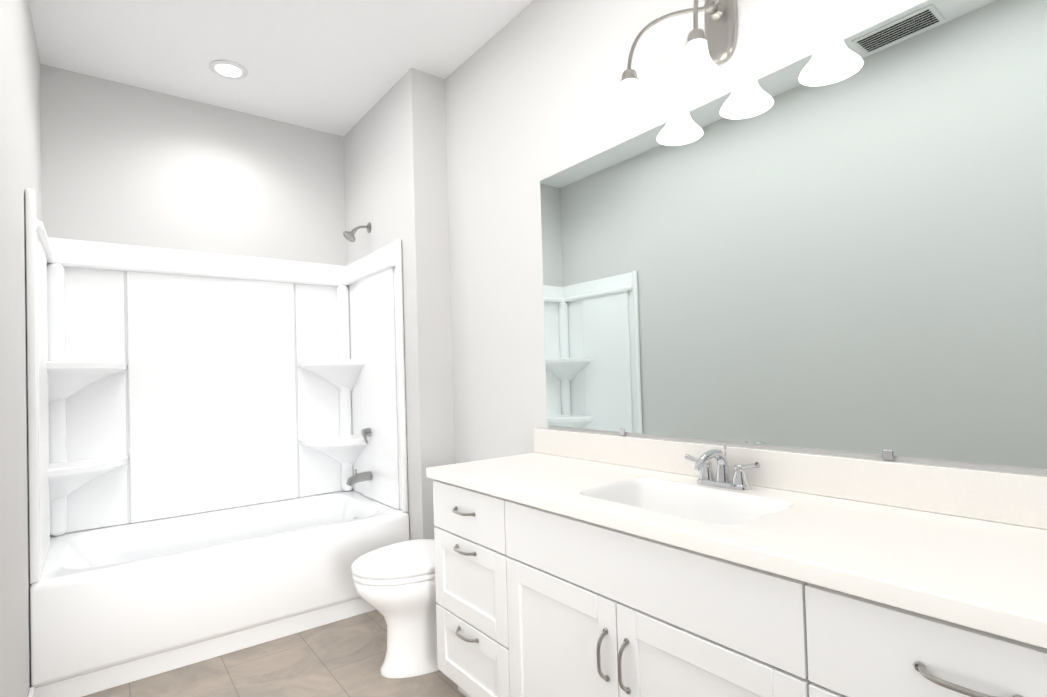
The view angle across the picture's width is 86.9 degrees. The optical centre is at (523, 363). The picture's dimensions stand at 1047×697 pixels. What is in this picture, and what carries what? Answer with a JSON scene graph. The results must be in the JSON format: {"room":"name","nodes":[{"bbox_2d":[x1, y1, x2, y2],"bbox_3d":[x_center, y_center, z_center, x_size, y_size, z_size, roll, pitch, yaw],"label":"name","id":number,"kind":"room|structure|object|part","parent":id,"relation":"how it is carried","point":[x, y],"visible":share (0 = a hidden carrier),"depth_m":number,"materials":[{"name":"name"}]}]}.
{"room":"bathroom","nodes":[
{"label":"bathroom","id":0,"kind":"room"},
{"bbox_2d":[0,0,41,696],"bbox_3d":[-0.988,-0.165,0.834,0.120,2.800,4.900,-1,-1,-38],"label":"wall","id":1,"kind":"structure","parent":0,"point":[20,133],"depth_m":1.79,"materials":[{"name":"white paint"}]},
{"bbox_2d":[28,687,33,696],"bbox_3d":[-0.630,1.166,0.508,0.019,0.104,3.795,-1,-1,-38],"label":"baseboard","id":2,"kind":"structure","parent":1,"relation":"attached to","point":[31,692],"depth_m":1.96,"materials":[{"name":"white paint"}]},
{"bbox_2d":[40,64,346,535],"bbox_3d":[-1.665,-0.097,3.326,1.840,2.800,0.120,-1,-1,-38],"label":"wall","id":3,"kind":"structure","parent":0,"point":[124,164],"depth_m":3.10,"materials":[{"name":"white paint"}]},
{"bbox_2d":[82,610,465,696],"bbox_3d":[-0.216,1.273,1.366,1.960,0.100,4.900,-1,-1,-38],"label":"floor","id":4,"kind":"structure","parent":0,"point":[343,658],"depth_m":2.25,"materials":[{"name":"tile"}]},
{"bbox_2d":[25,189,409,696],"bbox_3d":[-1.482,0.222,2.833,1.516,2.131,0.857,-1,-1,-38],"label":"bathtub","id":5,"kind":"object","parent":4,"relation":"on","point":[211,429],"visible":0.96,"depth_m":2.91,"materials":[{"name":"white plastic"}]},
{"bbox_2d":[351,539,438,678],"bbox_3d":[-0.375,0.884,2.376,0.722,0.724,0.450,-1,-1,-38],"label":"toilet","id":6,"kind":"object","parent":4,"relation":"on","point":[395,585],"visible":0.29,"depth_m":2.20,"materials":[{"name":"white ceramic"}]},
{"bbox_2d":[427,476,1046,696],"bbox_3d":[0.421,0.799,1.478,0.555,0.813,1.830,-1,-1,-38],"label":"bathroom vanity","id":7,"kind":"object","parent":4,"relation":"on","point":[575,564],"depth_m":1.23,"materials":[{"name":"white paint"}]},
{"bbox_2d":[426,452,1046,639],"bbox_3d":[0.415,0.375,1.494,0.537,0.036,1.860,-1,-1,-38],"label":"countertop","id":8,"kind":"structure","parent":7,"relation":"on","point":[982,568],"depth_m":1.09,"materials":[{"name":"white stone"}]},
{"bbox_2d":[570,476,805,527],"bbox_3d":[0.413,0.436,1.468,0.316,0.158,0.500,-1,-1,-38],"label":"sink","id":9,"kind":"object","parent":8,"relation":"in","point":[727,507],"depth_m":1.60,"materials":[{"name":"white ceramic"}]},
{"bbox_2d":[682,445,765,491],"bbox_3d":[0.536,0.299,1.567,0.157,0.110,0.238,-1,-1,-38],"label":"faucet","id":10,"kind":"object","parent":8,"relation":"on","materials":[{"name":"silver metal"}]},
{"bbox_2d":[29,0,532,136],"bbox_3d":[-0.301,-1.625,1.423,1.960,0.100,4.900,-1,-1,-38],"label":"ceiling","id":11,"kind":"structure","parent":0,"point":[339,67],"depth_m":2.65,"materials":[{"name":"white paint"}]},
{"bbox_2d":[209,60,247,78],"bbox_3d":[-1.517,-1.506,2.843,0.176,0.009,0.176,-1,-1,-38],"label":"recessed light","id":12,"kind":"object","parent":11,"relation":"in","point":[227,69],"visible":1,"depth_m":2.84,"materials":[{"name":"white"}]},
{"bbox_2d":[344,68,454,539],"bbox_3d":[-0.722,-0.124,3.345,0.320,2.800,1.000,-1,-1,-38],"label":"wall","id":13,"kind":"structure","parent":0,"point":[395,163],"depth_m":2.94,"materials":[{"name":"white paint"}]},
{"bbox_2d":[445,0,1046,475],"bbox_3d":[0.812,-0.205,1.511,0.120,2.800,3.780,-1,-1,-38],"label":"wall","id":14,"kind":"structure","parent":0,"point":[531,92],"depth_m":2.42,"materials":[{"name":"white paint"}]},
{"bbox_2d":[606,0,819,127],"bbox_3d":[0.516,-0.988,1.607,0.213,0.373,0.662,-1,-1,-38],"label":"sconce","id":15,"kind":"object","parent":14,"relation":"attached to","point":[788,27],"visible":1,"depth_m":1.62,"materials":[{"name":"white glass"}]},
{"bbox_3d":[0.344,-0.858,1.787,0.054,0.096,0.053,-1,-1,-38],"label":"bulb","id":16,"kind":"part","parent":15,"relation":"part of","materials":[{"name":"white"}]},
{"bbox_3d":[0.344,-0.852,1.787,0.158,0.117,0.158,-1,-1,-38],"label":"lamp shade","id":17,"kind":"part","parent":15,"relation":"part of","materials":[{"name":"white glass"}]},
{"bbox_3d":[0.498,-0.867,1.587,0.054,0.096,0.053,-1,-1,-38],"label":"bulb","id":18,"kind":"part","parent":15,"relation":"part of","materials":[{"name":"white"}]},
{"bbox_3d":[0.498,-0.860,1.587,0.158,0.117,0.158,-1,-1,-38],"label":"lamp shade","id":19,"kind":"part","parent":15,"relation":"part of","materials":[{"name":"white glass"}]},
{"bbox_3d":[0.651,-0.875,1.388,0.054,0.096,0.053,-1,-1,-38],"label":"bulb","id":20,"kind":"part","parent":15,"relation":"part of","materials":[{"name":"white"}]},
{"bbox_3d":[0.651,-0.869,1.387,0.158,0.117,0.158,-1,-1,-38],"label":"lamp shade","id":21,"kind":"part","parent":15,"relation":"part of","materials":[{"name":"white glass"}]},
{"bbox_2d":[533,428,1046,558],"bbox_3d":[0.618,0.301,1.653,0.020,0.104,1.860,-1,-1,-38],"label":"backsplash","id":22,"kind":"structure","parent":14,"relation":"attached to","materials":[{"name":"stone"}]},
{"bbox_2d":[540,0,1046,468],"bbox_3d":[0.608,-0.280,1.667,0.009,1.053,1.712,-1,-1,-38],"label":"mirror","id":23,"kind":"object","parent":14,"relation":"attached to","point":[841,245],"visible":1,"depth_m":1.42,"materials":[{"name":"clear glass"}]}
]}

